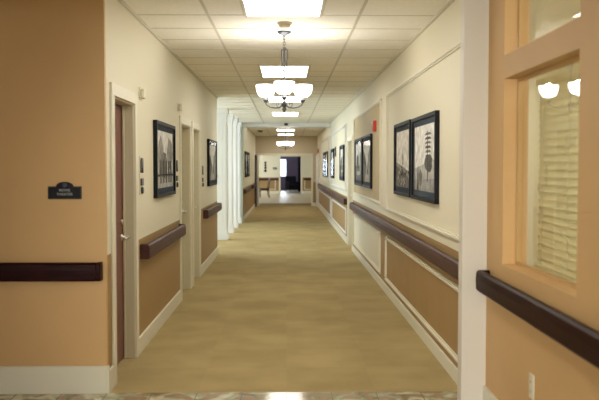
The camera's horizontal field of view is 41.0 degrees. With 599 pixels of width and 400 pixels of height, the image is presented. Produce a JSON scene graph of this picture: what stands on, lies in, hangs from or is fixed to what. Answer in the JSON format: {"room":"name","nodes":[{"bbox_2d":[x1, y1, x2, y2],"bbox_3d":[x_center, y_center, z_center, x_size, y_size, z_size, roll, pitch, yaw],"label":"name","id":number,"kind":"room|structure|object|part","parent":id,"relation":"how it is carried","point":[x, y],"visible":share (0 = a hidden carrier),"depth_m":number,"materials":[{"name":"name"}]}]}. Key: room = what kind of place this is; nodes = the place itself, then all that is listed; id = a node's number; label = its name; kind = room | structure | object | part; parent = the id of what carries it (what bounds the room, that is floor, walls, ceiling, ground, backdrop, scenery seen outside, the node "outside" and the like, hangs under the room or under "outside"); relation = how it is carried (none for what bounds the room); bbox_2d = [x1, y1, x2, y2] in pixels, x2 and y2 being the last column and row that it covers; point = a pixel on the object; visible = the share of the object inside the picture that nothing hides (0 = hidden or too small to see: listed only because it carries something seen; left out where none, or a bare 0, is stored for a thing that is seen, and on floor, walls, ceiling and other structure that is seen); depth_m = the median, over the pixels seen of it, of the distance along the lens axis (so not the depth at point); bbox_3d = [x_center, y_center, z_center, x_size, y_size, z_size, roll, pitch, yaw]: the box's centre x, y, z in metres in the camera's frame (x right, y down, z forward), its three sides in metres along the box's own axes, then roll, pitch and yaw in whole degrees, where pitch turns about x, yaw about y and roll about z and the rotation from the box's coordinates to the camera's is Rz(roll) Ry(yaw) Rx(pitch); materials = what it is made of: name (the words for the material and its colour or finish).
{"room":"nursing home corridor","nodes":[
{"label":"nursing home corridor","id":0,"kind":"room"},
{"bbox_2d":[0,0,108,365],"bbox_3d":[-3.199,-0.067,5.456,3.780,2.765,0.190,0,2,-1],"label":"wall","id":1,"kind":"structure","parent":0,"point":[53,63],"depth_m":5.38,"materials":[{"name":"orange paint"}]},
{"bbox_2d":[0,262,102,281],"bbox_3d":[-3.130,0.482,5.343,3.600,0.125,0.082,0,2,-1],"label":"handrail","id":2,"kind":"object","parent":1,"relation":"attached to","point":[44,271],"visible":1,"depth_m":5.33,"materials":[{"name":"brown wood"}]},
{"bbox_2d":[0,365,109,393],"bbox_3d":[-3.189,1.222,5.411,3.796,0.191,0.026,0,2,-1],"label":"baseboard","id":3,"kind":"structure","parent":1,"relation":"attached to","point":[13,379],"depth_m":5.42,"materials":[{"name":"beige paint"}]},
{"bbox_2d":[48,182,81,198],"bbox_3d":[-1.579,-0.064,5.381,0.226,0.117,0.012,0,2,-1],"label":"wall sign","id":4,"kind":"object","parent":1,"relation":"attached to","point":[62,190],"visible":1,"depth_m":5.38,"materials":[{"name":"black paint"}]},
{"bbox_2d":[105,0,217,366],"bbox_3d":[-1.479,-0.245,9.761,0.200,2.765,8.670,0,2,-1],"label":"wall","id":5,"kind":"structure","parent":0,"point":[134,58],"depth_m":7.34,"materials":[{"name":"paint"}]},
{"bbox_2d":[109,82,139,386],"bbox_3d":[-1.404,0.229,6.028,0.208,2.125,0.940,0,2,-1],"label":"door","id":6,"kind":"structure","parent":5,"relation":"in","point":[123,114],"depth_m":6.37,"materials":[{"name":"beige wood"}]},
{"bbox_3d":[-1.378,0.296,6.289,0.065,0.052,0.136,0,2,-1],"label":"handle","id":7,"kind":"part","parent":6,"relation":"part of","materials":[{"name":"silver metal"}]},
{"bbox_2d":[139,156,143,194],"bbox_3d":[-1.317,-0.206,6.697,0.024,0.320,0.150,0,2,-1],"label":"room sign","id":8,"kind":"object","parent":5,"relation":"attached to","point":[141,163],"visible":1,"depth_m":6.65,"materials":[{"name":"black plastic"}]},
{"bbox_2d":[139,87,145,99],"bbox_3d":[-1.306,-0.886,6.669,0.045,0.100,0.116,0,2,-1],"label":"light","id":9,"kind":"object","parent":5,"relation":"attached to","point":[142,92],"visible":1,"depth_m":6.63,"materials":[{"name":"beige"}]},
{"bbox_2d":[140,224,185,258],"bbox_3d":[-1.307,0.383,7.862,0.082,0.125,2.420,0,2,-1],"label":"handrail","id":10,"kind":"object","parent":5,"relation":"attached to","point":[148,250],"visible":1,"depth_m":7.30,"materials":[{"name":"brown wood"}]},
{"bbox_2d":[153,120,175,197],"bbox_3d":[-1.330,-0.399,7.930,0.038,0.720,1.220,0,2,-1],"label":"framed photograph","id":11,"kind":"object","parent":5,"relation":"attached to","point":[164,134],"visible":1,"depth_m":7.81,"materials":[{"name":"black paint"}]},
{"bbox_2d":[158,130,172,187],"bbox_3d":[-1.328,-0.399,7.930,0.003,0.546,1.006,0,2,-1],"label":"print","id":12,"kind":"object","parent":11,"relation":"attached to","point":[165,137],"depth_m":7.93},
{"bbox_2d":[176,159,178,187],"bbox_3d":[-1.352,-0.295,8.845,0.024,0.320,0.150,0,2,-1],"label":"room sign","id":13,"kind":"object","parent":5,"relation":"attached to","point":[177,183],"visible":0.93,"depth_m":8.83,"materials":[{"name":"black plastic"}]},
{"bbox_2d":[178,103,182,111],"bbox_3d":[-1.345,-1.044,9.044,0.045,0.100,0.116,0,2,-1],"label":"light","id":14,"kind":"object","parent":5,"relation":"attached to","point":[180,106],"visible":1,"depth_m":9.01,"materials":[{"name":"beige plastic"}]},
{"bbox_2d":[110,204,254,391],"bbox_3d":[-1.554,0.719,18.032,0.116,0.156,25.180,0,2,-1],"label":"baseboard","id":15,"kind":"structure","parent":5,"relation":"attached to","point":[161,318],"depth_m":7.83,"materials":[{"name":"beige paint"}]},
{"bbox_2d":[179,115,191,300],"bbox_3d":[-1.463,0.080,9.639,0.208,2.125,1.030,0,2,-1],"label":"door","id":16,"kind":"structure","parent":5,"relation":"in","point":[185,156],"depth_m":10.04,"materials":[{"name":"beige wood"}]},
{"bbox_2d":[191,121,200,285],"bbox_3d":[-1.481,0.034,10.768,0.208,2.125,0.930,0,2,-1],"label":"door","id":17,"kind":"structure","parent":5,"relation":"in","point":[195,135],"depth_m":11.13,"materials":[{"name":"beige wood"}]},
{"bbox_2d":[202,165,203,186],"bbox_3d":[-1.396,-0.347,11.574,0.024,0.320,0.150,0,2,-1],"label":"room sign","id":18,"kind":"object","parent":5,"relation":"attached to","point":[202,165],"visible":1,"depth_m":11.56,"materials":[{"name":"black plastic"}]},
{"bbox_2d":[207,139,216,185],"bbox_3d":[-1.412,-0.602,12.965,0.038,0.730,1.360,0,2,-1],"label":"framed photograph","id":19,"kind":"object","parent":5,"relation":"attached to","point":[211,144],"visible":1,"depth_m":12.81,"materials":[{"name":"black paint"}]},
{"bbox_2d":[210,145,215,179],"bbox_3d":[-1.411,-0.602,12.965,0.001,0.556,1.146,0,2,-1],"label":"print","id":20,"kind":"object","parent":19,"relation":"attached to","point":[212,147],"depth_m":13.07},
{"bbox_2d":[203,203,221,218],"bbox_3d":[-1.388,0.160,12.897,0.082,0.125,2.400,0,2,-1],"label":"handrail","id":21,"kind":"object","parent":5,"relation":"attached to","point":[208,213],"visible":1,"depth_m":12.30,"materials":[{"name":"brown wood"}]},
{"bbox_2d":[0,190,457,399],"bbox_3d":[-0.863,0.517,25.432,9.500,0.050,57.200,0,2,-1],"label":"floor","id":22,"kind":"structure","parent":0,"point":[285,309],"depth_m":7.36,"materials":[{"name":"beige carpet"}]},
{"bbox_2d":[217,108,228,239],"bbox_3d":[-1.676,-0.543,16.987,0.350,2.765,0.350,0,2,-1],"label":"column","id":23,"kind":"structure","parent":22,"relation":"on","point":[222,113],"depth_m":16.85,"materials":[{"name":"white paint"}]},
{"bbox_2d":[227,114,234,232],"bbox_3d":[-1.704,-0.614,18.715,0.350,2.765,0.350,0,2,-1],"label":"column","id":24,"kind":"structure","parent":22,"relation":"on","point":[230,119],"depth_m":18.59,"materials":[{"name":"white paint"}]},
{"bbox_2d":[233,118,238,227],"bbox_3d":[-1.730,-0.680,20.314,0.350,2.765,0.350,0,2,-1],"label":"column","id":25,"kind":"structure","parent":22,"relation":"on","point":[235,123],"depth_m":20.18,"materials":[{"name":"white paint"}]},
{"bbox_2d":[237,122,241,222],"bbox_3d":[-1.757,-0.748,21.962,0.350,2.765,0.350,0,2,-1],"label":"column","id":26,"kind":"structure","parent":22,"relation":"on","point":[239,218],"depth_m":21.83,"materials":[{"name":"white paint"}]},
{"bbox_2d":[259,178,270,197],"bbox_3d":[-1.746,-0.611,40.291,0.534,0.987,0.448,0,2,-11],"label":"chair","id":27,"kind":"object","parent":22,"relation":"on","point":[267,188],"visible":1,"depth_m":40.12,"materials":[{"name":"brown wood"}]},
{"bbox_2d":[285,176,297,189],"bbox_3d":[-0.424,-1.022,50.452,0.840,0.967,0.794,-1,3,-26],"label":"armchair","id":28,"kind":"object","parent":22,"relation":"on","point":[291,183],"visible":0.77,"depth_m":50.44,"materials":[{"name":"grey fabric"}]},
{"bbox_3d":[-0.723,-0.942,50.247,0.120,0.420,0.680,-1,3,-26],"label":"armrest","id":29,"kind":"part","parent":28,"relation":"part of","materials":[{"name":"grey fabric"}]},
{"bbox_3d":[-0.543,-1.133,50.693,0.720,0.765,0.249,-1,3,-26],"label":"backrest","id":30,"kind":"part","parent":28,"relation":"part of","materials":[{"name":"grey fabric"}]},
{"bbox_2d":[298,156,300,191],"bbox_3d":[0.204,-1.742,48.983,0.800,2.464,0.081,0,2,-1],"label":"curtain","id":31,"kind":"object","parent":22,"relation":"on","point":[299,157],"visible":0.22,"depth_m":49.00,"materials":[{"name":"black fabric"}]},
{"bbox_2d":[241,123,242,221],"bbox_3d":[-2.974,-0.765,22.362,2.780,2.765,0.080,0,2,-1],"label":"column","id":32,"kind":"structure","parent":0,"point":[242,123],"depth_m":22.34,"materials":[{"name":"grey paint"}]},
{"bbox_2d":[243,123,329,126],"bbox_3d":[-0.418,-2.107,22.564,2.540,0.100,0.430,0,2,-1],"label":"trim","id":33,"kind":"structure","parent":32,"relation":"attached to","point":[244,124],"depth_m":22.35,"materials":[{"name":"white paint"}]},
{"bbox_2d":[243,127,255,215],"bbox_3d":[-1.759,-0.957,27.009,0.200,2.765,9.300,0,2,-1],"label":"wall","id":34,"kind":"structure","parent":0,"point":[249,146],"depth_m":26.38,"materials":[{"name":"paint"}]},
{"bbox_2d":[244,151,247,176],"bbox_3d":[-1.588,-1.062,23.804,0.038,0.760,1.150,0,2,-1],"label":"framed photograph","id":35,"kind":"object","parent":34,"relation":"attached to","point":[245,152],"visible":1,"depth_m":23.65,"materials":[{"name":"black paint"}]},
{"bbox_2d":[243,186,250,193],"bbox_3d":[-1.574,-0.310,24.285,0.082,0.125,3.400,0,2,-1],"label":"handrail","id":36,"kind":"object","parent":34,"relation":"attached to","point":[248,189],"visible":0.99,"depth_m":23.36,"materials":[{"name":"brown wood"}]},
{"bbox_2d":[248,152,249,176],"bbox_3d":[-1.610,-1.118,25.152,0.038,0.760,1.150,0,2,-1],"label":"framed photograph","id":37,"kind":"object","parent":34,"relation":"attached to","point":[248,152],"visible":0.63,"depth_m":25.30,"materials":[{"name":"black paint"}]},
{"bbox_2d":[255,155,257,206],"bbox_3d":[-1.675,-0.747,31.062,0.090,1.988,0.940,0,2,-1],"label":"door","id":38,"kind":"structure","parent":34,"relation":"in","point":[256,180],"depth_m":30.81,"materials":[{"name":"brown wood"}]},
{"bbox_2d":[259,155,310,190],"bbox_3d":[-0.690,-1.591,42.390,6.600,2.765,21.450,0,2,-1],"label":"wall","id":39,"kind":"structure","parent":0,"point":[271,161],"depth_m":45.97,"materials":[{"name":"paint"}]},
{"bbox_2d":[259,178,278,179],"bbox_3d":[-2.346,-1.192,45.917,2.300,0.125,0.082,0,2,-1],"label":"handrail","id":40,"kind":"object","parent":39,"relation":"attached to","point":[259,178],"visible":0.43,"depth_m":45.88,"materials":[{"name":"brown wood"}]},
{"bbox_2d":[269,180,310,189],"bbox_3d":[-0.747,-0.886,45.989,5.800,0.580,0.014,0,2,-1],"label":"trim","id":41,"kind":"structure","parent":39,"relation":"attached to","point":[275,180],"depth_m":45.99,"materials":[{"name":"beige wood"}]},
{"bbox_2d":[279,155,302,193],"bbox_3d":[-0.509,-1.479,46.051,1.360,2.240,0.190,0,2,-1],"label":"trim","id":42,"kind":"structure","parent":39,"relation":"attached to","point":[279,155],"depth_m":45.95,"materials":[{"name":"beige"}]},
{"bbox_2d":[255,136,316,202],"bbox_3d":[-0.515,-1.148,31.650,6.400,2.765,0.150,0,2,-1],"label":"wall","id":43,"kind":"structure","parent":0,"point":[264,144],"depth_m":31.54,"materials":[{"name":"paint"}]},
{"bbox_2d":[257,153,312,205],"bbox_3d":[-0.570,-0.803,31.664,2.210,2.075,0.190,0,2,-1],"label":"trim","id":44,"kind":"structure","parent":43,"relation":"attached to","point":[258,154],"depth_m":31.54,"materials":[{"name":"beige"}]},
{"bbox_2d":[124,0,580,135],"bbox_3d":[-0.863,-2.320,25.315,9.500,0.100,57.200,0,2,-1],"label":"ceiling","id":45,"kind":"structure","parent":0,"point":[353,70],"depth_m":7.69,"materials":[{"name":"tile"}]},
{"bbox_2d":[240,0,324,16],"bbox_3d":[-0.121,-1.460,5.854,0.620,0.014,1.250,0,2,-1],"label":"recessed light","id":46,"kind":"object","parent":45,"relation":"in","point":[251,8],"visible":1,"depth_m":6.15,"materials":[{"name":"beige plastic"}]},
{"bbox_2d":[256,30,311,112],"bbox_3d":[-0.138,-1.153,7.208,0.518,0.740,0.472,0,2,-1],"label":"chandelier","id":47,"kind":"object","parent":45,"relation":"hanging from","point":[283,87],"visible":1,"depth_m":7.27,"materials":[{"name":"white glass"}]},
{"bbox_3d":[-0.310,-1.000,7.359,0.178,0.112,0.178,0,2,-1],"label":"lamp shade","id":48,"kind":"part","parent":47,"relation":"part of","materials":[{"name":"white glass"}]},
{"bbox_3d":[-0.234,-0.875,7.322,0.186,0.081,0.013,1,3,29],"label":"arm","id":49,"kind":"part","parent":47,"relation":"part of","materials":[{"name":"silver metal"}]},
{"bbox_3d":[-0.139,-1.085,7.260,0.060,0.600,0.060,0,2,-1],"label":"stem","id":50,"kind":"part","parent":47,"relation":"part of","materials":[{"name":"silver metal"}]},
{"bbox_3d":[-0.135,-0.988,7.068,0.178,0.112,0.178,0,2,-1],"label":"lamp shade","id":51,"kind":"part","parent":47,"relation":"part of","materials":[{"name":"white glass"}]},
{"bbox_3d":[-0.044,-0.875,7.325,0.186,0.081,0.013,-1,3,-31],"label":"arm","id":52,"kind":"part","parent":47,"relation":"part of","materials":[{"name":"silver metal"}]},
{"bbox_3d":[0.029,-1.000,7.364,0.178,0.112,0.178,0,2,-1],"label":"lamp shade","id":53,"kind":"part","parent":47,"relation":"part of","materials":[{"name":"white glass"}]},
{"bbox_2d":[259,65,309,77],"bbox_3d":[-0.192,-1.642,10.244,0.620,0.014,1.250,0,2,-1],"label":"recessed light","id":54,"kind":"object","parent":45,"relation":"in","point":[267,71],"visible":0.96,"depth_m":10.20,"materials":[{"name":"beige plastic"}]},
{"bbox_2d":[277,21,291,28],"bbox_3d":[-0.127,-1.482,6.804,0.126,0.050,0.126,0,2,-1],"label":"smoke detector","id":55,"kind":"object","parent":45,"relation":"attached to","point":[283,25],"visible":1,"depth_m":6.76,"materials":[{"name":"beige plastic"}]},
{"bbox_2d":[267,96,302,101],"bbox_3d":[-0.259,-1.811,14.350,0.620,0.014,1.250,0,2,-1],"label":"recessed light","id":56,"kind":"object","parent":45,"relation":"in","point":[272,98],"visible":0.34,"depth_m":14.44,"materials":[{"name":"beige plastic"}]},
{"bbox_2d":[271,112,298,115],"bbox_3d":[-0.325,-1.978,18.391,0.620,0.014,1.250,0,2,-1],"label":"recessed light","id":57,"kind":"object","parent":45,"relation":"in","point":[273,113],"visible":1,"depth_m":18.34,"materials":[{"name":"beige plastic"}]},
{"bbox_2d":[277,127,293,150],"bbox_3d":[-0.419,-1.841,23.892,0.518,0.740,0.472,0,2,-1],"label":"chandelier","id":58,"kind":"object","parent":45,"relation":"hanging from","point":[285,143],"visible":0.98,"depth_m":23.96,"materials":[{"name":"white glass"}]},
{"bbox_2d":[276,129,294,130],"bbox_3d":[-0.456,-2.309,26.423,0.620,0.014,1.250,0,2,-1],"label":"recessed light","id":59,"kind":"object","parent":45,"relation":"in","point":[276,129],"visible":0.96,"depth_m":25.98,"materials":[{"name":"beige plastic"}]},
{"bbox_2d":[118,0,454,135],"bbox_3d":[-2.122,-1.801,14.205,6.220,0.022,34.600,0,2,-1],"label":"trim","id":60,"kind":"structure","parent":45,"relation":"attached to","point":[122,2],"depth_m":8.33,"materials":[{"name":"silver metal"}]},
{"bbox_2d":[317,0,598,399],"bbox_3d":[1.087,-0.435,14.364,0.200,2.765,34.700,0,2,-1],"label":"wall","id":61,"kind":"structure","parent":0,"point":[515,348],"depth_m":4.52,"materials":[{"name":"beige paint"}]},
{"bbox_2d":[315,155,317,206],"bbox_3d":[0.665,-0.748,31.101,0.090,1.988,0.940,0,2,-1],"label":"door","id":62,"kind":"structure","parent":61,"relation":"in","point":[316,180],"depth_m":30.73,"materials":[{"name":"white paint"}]},
{"bbox_2d":[319,136,328,183],"bbox_3d":[0.780,-1.277,26.236,0.026,1.370,6.700,0,2,-1],"label":"trim","id":63,"kind":"structure","parent":61,"relation":"attached to","point":[328,136],"depth_m":24.49,"materials":[{"name":"beige wood"}]},
{"bbox_2d":[323,152,324,176],"bbox_3d":[0.788,-1.127,25.391,0.038,0.760,1.150,0,2,-1],"label":"framed photograph","id":64,"kind":"object","parent":61,"relation":"attached to","point":[324,152],"visible":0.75,"depth_m":25.28,"materials":[{"name":"black paint"}]},
{"bbox_2d":[318,189,330,216],"bbox_3d":[0.784,0.035,26.090,0.026,0.540,8.300,0,2,-1],"label":"wall panel","id":65,"kind":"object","parent":61,"relation":"attached to","point":[324,200],"depth_m":24.98,"materials":[{"name":"white paint"}]},
{"bbox_2d":[325,151,327,176],"bbox_3d":[0.811,-1.070,23.993,0.038,0.760,1.150,0,2,-1],"label":"framed photograph","id":66,"kind":"object","parent":61,"relation":"attached to","point":[326,152],"visible":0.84,"depth_m":24.00,"materials":[{"name":"black paint"}]},
{"bbox_2d":[317,184,346,204],"bbox_3d":[0.809,-0.247,22.775,0.082,0.125,13.600,0,2,-1],"label":"handrail","id":67,"kind":"object","parent":61,"relation":"attached to","point":[339,198],"visible":1,"depth_m":19.11,"materials":[{"name":"brown wood"}]},
{"bbox_2d":[331,148,334,177],"bbox_3d":[0.861,-0.952,20.895,0.038,0.760,1.150,0,2,-1],"label":"framed photograph","id":68,"kind":"object","parent":61,"relation":"attached to","point":[333,149],"visible":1,"depth_m":20.56,"materials":[{"name":"black paint"}]},
{"bbox_2d":[331,152,332,174],"bbox_3d":[0.860,-0.952,20.895,0.001,0.586,0.936,0,2,-1],"label":"print","id":69,"kind":"object","parent":68,"relation":"attached to","point":[331,152],"depth_m":21.10},
{"bbox_2d":[330,124,345,190],"bbox_3d":[0.896,-0.983,19.093,0.026,1.370,5.600,0,2,-1],"label":"trim","id":70,"kind":"structure","parent":61,"relation":"attached to","point":[343,126],"depth_m":17.86,"materials":[{"name":"white paint"}]},
{"bbox_2d":[331,199,345,233],"bbox_3d":[0.902,0.335,18.822,0.026,0.540,5.050,0,2,-1],"label":"wall panel","id":71,"kind":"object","parent":61,"relation":"attached to","point":[338,212],"depth_m":18.38,"materials":[{"name":"white paint"}]},
{"bbox_2d":[339,145,344,180],"bbox_3d":[0.919,-0.804,17.319,0.038,0.760,1.150,0,2,-1],"label":"framed photograph","id":72,"kind":"object","parent":61,"relation":"attached to","point":[342,147],"visible":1,"depth_m":17.16,"materials":[{"name":"black paint"}]},
{"bbox_2d":[340,149,342,175],"bbox_3d":[0.918,-0.804,17.319,0.001,0.586,0.936,0,2,-1],"label":"print","id":73,"kind":"object","parent":72,"relation":"attached to","point":[341,150],"depth_m":17.45},
{"bbox_2d":[347,135,352,244],"bbox_3d":[1.058,-0.151,15.246,0.208,2.125,1.170,0,2,-1],"label":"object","id":74,"kind":"structure","parent":61,"relation":"in","point":[350,138],"depth_m":15.73,"materials":[{"name":"beige paint"}]},
{"bbox_2d":[354,137,361,185],"bbox_3d":[0.985,-0.631,13.303,0.038,0.780,1.280,0,2,-1],"label":"framed photograph","id":75,"kind":"object","parent":61,"relation":"attached to","point":[357,142],"visible":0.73,"depth_m":13.34,"materials":[{"name":"black paint"}]},
{"bbox_2d":[356,143,360,180],"bbox_3d":[0.984,-0.631,13.303,0.001,0.606,1.066,0,2,-1],"label":"print","id":76,"kind":"object","parent":75,"relation":"attached to","point":[358,145],"depth_m":13.33},
{"bbox_2d":[261,191,457,384],"bbox_3d":[-0.414,0.401,25.510,6.400,0.176,41.050,0,2,-1],"label":"baseboard","id":77,"kind":"structure","parent":61,"relation":"attached to","point":[452,370],"depth_m":8.03,"materials":[{"name":"beige paint"}]},
{"bbox_2d":[353,214,380,273],"bbox_3d":[1.006,0.602,12.403,0.026,0.545,4.100,0,2,-1],"label":"wall panel","id":78,"kind":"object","parent":61,"relation":"attached to","point":[367,239],"depth_m":11.88,"materials":[{"name":"beige paint"}]},
{"bbox_2d":[353,98,381,204],"bbox_3d":[1.007,-0.702,12.274,0.026,1.370,4.050,0,2,-1],"label":"wall panel","id":79,"kind":"object","parent":61,"relation":"attached to","point":[362,126],"depth_m":11.19,"materials":[{"name":"beige paint"}]},
{"bbox_2d":[362,134,372,188],"bbox_3d":[1.007,-0.575,11.954,0.038,0.780,1.280,0,2,-1],"label":"framed photograph","id":80,"kind":"object","parent":61,"relation":"attached to","point":[367,140],"visible":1,"depth_m":11.85,"materials":[{"name":"black paint"}]},
{"bbox_2d":[363,140,369,181],"bbox_3d":[1.006,-0.575,11.954,0.001,0.606,1.066,0,2,-1],"label":"print","id":81,"kind":"object","parent":80,"relation":"attached to","point":[366,143],"depth_m":12.00},
{"bbox_2d":[371,120,375,131],"bbox_3d":[1.010,-1.004,10.886,0.066,0.150,0.120,0,2,-1],"label":"fire alarm","id":82,"kind":"object","parent":61,"relation":"attached to","point":[373,123],"visible":1,"depth_m":10.83,"materials":[{"name":"red plastic"}]},
{"bbox_2d":[393,119,410,197],"bbox_3d":[1.067,-0.423,8.268,0.038,0.755,1.120,0,2,-1],"label":"framed photograph","id":83,"kind":"object","parent":61,"relation":"attached to","point":[402,131],"visible":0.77,"depth_m":8.25,"materials":[{"name":"black lacquer"},{"name":"photographic paper"},{"name":"glass"}]},
{"bbox_2d":[396,129,408,187],"bbox_3d":[1.064,-0.423,8.268,0.005,0.581,0.906,0,2,-1],"label":"print","id":84,"kind":"object","parent":83,"relation":"attached to","point":[402,135],"depth_m":8.28},
{"bbox_2d":[349,202,458,279],"bbox_3d":[1.021,0.295,9.758,0.082,0.125,9.450,0,2,-1],"label":"handrail","id":85,"kind":"object","parent":61,"relation":"attached to","point":[444,261],"visible":0.78,"depth_m":7.07,"materials":[{"name":"brown wood"}]},
{"bbox_2d":[384,236,457,362],"bbox_3d":[1.087,0.807,7.433,0.026,0.545,4.650,0,2,-1],"label":"wall panel","id":86,"kind":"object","parent":61,"relation":"attached to","point":[430,295],"depth_m":6.96,"materials":[{"name":"beige"}]},
{"bbox_2d":[386,41,459,241],"bbox_3d":[1.088,-0.480,7.340,0.026,1.405,4.570,0,2,-1],"label":"trim","id":87,"kind":"structure","parent":61,"relation":"attached to","point":[456,46],"depth_m":7.37,"materials":[{"name":"beige wood"}]},
{"bbox_2d":[411,110,439,203],"bbox_3d":[1.087,-0.365,6.989,0.038,0.750,1.220,0,2,-1],"label":"framed photograph","id":88,"kind":"object","parent":61,"relation":"attached to","point":[425,129],"visible":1,"depth_m":6.86,"materials":[{"name":"black lacquer"},{"name":"photographic paper"},{"name":"glass"}]},
{"bbox_2d":[414,122,433,192],"bbox_3d":[1.086,-0.365,6.989,0.002,0.576,1.006,0,2,-1],"label":"print","id":89,"kind":"object","parent":88,"relation":"attached to","point":[423,131],"depth_m":6.96},
{"bbox_2d":[457,0,488,399],"bbox_3d":[1.070,-0.045,4.913,0.160,2.765,0.105,0,2,-1],"label":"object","id":90,"kind":"structure","parent":61,"relation":"attached to","point":[474,25],"depth_m":4.87,"materials":[{"name":"beige paint"}]},
{"bbox_2d":[483,385,497,399],"bbox_3d":[1.197,1.399,1.013,0.016,0.201,7.870,0,2,-1],"label":"baseboard","id":91,"kind":"structure","parent":61,"relation":"attached to","point":[487,394],"depth_m":4.80,"materials":[{"name":"beige paint"}]},
{"bbox_2d":[529,372,534,399],"bbox_3d":[1.151,0.925,3.971,0.010,0.124,0.072,0,2,-1],"label":"wall outlet","id":92,"kind":"object","parent":61,"relation":"attached to","point":[531,376],"visible":1,"depth_m":3.96,"materials":[{"name":"beige plastic"}]},
{"bbox_2d":[476,270,598,368],"bbox_3d":[1.133,0.564,2.874,0.082,0.125,3.900,0,2,-1],"label":"handrail","id":93,"kind":"object","parent":61,"relation":"attached to","point":[577,337],"visible":1,"depth_m":3.54,"materials":[{"name":"brown wood"}]},
{"bbox_2d":[515,0,579,289],"bbox_3d":[1.242,-0.467,3.915,0.039,1.710,1.160,0,2,-1],"label":"window","id":94,"kind":"structure","parent":61,"relation":"in","point":[519,168],"depth_m":4.47,"materials":[{"name":"orange paint"}]},
{"bbox_2d":[535,66,579,283],"bbox_3d":[1.337,-0.117,3.926,0.068,1.050,1.070,0,2,-1],"label":"window blind","id":95,"kind":"object","parent":94,"relation":"attached to","point":[559,92],"visible":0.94,"depth_m":4.13,"materials":[{"name":"beige"}]},
{"bbox_3d":[1.304,-0.334,4.343,0.016,0.570,0.015,0,2,-1],"label":"pull cord","id":96,"kind":"part","parent":95,"relation":"part of","materials":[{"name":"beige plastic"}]},
{"bbox_3d":[1.346,0.395,3.947,0.040,0.025,1.070,0,2,-1],"label":"rail","id":97,"kind":"part","parent":95,"relation":"part of","materials":[{"name":"beige"}]},
{"bbox_3d":[1.346,-0.622,3.905,0.050,0.040,1.070,0,2,-1],"label":"head rail","id":98,"kind":"part","parent":95,"relation":"part of","materials":[{"name":"beige"}]},
{"bbox_2d":[527,61,579,266],"bbox_3d":[2.758,-0.026,4.448,2.940,2.765,9.400,0,2,-1],"label":"wall","id":99,"kind":"structure","parent":0,"point":[534,99],"depth_m":9.04,"materials":[{"name":"beige paint"}]}
]}

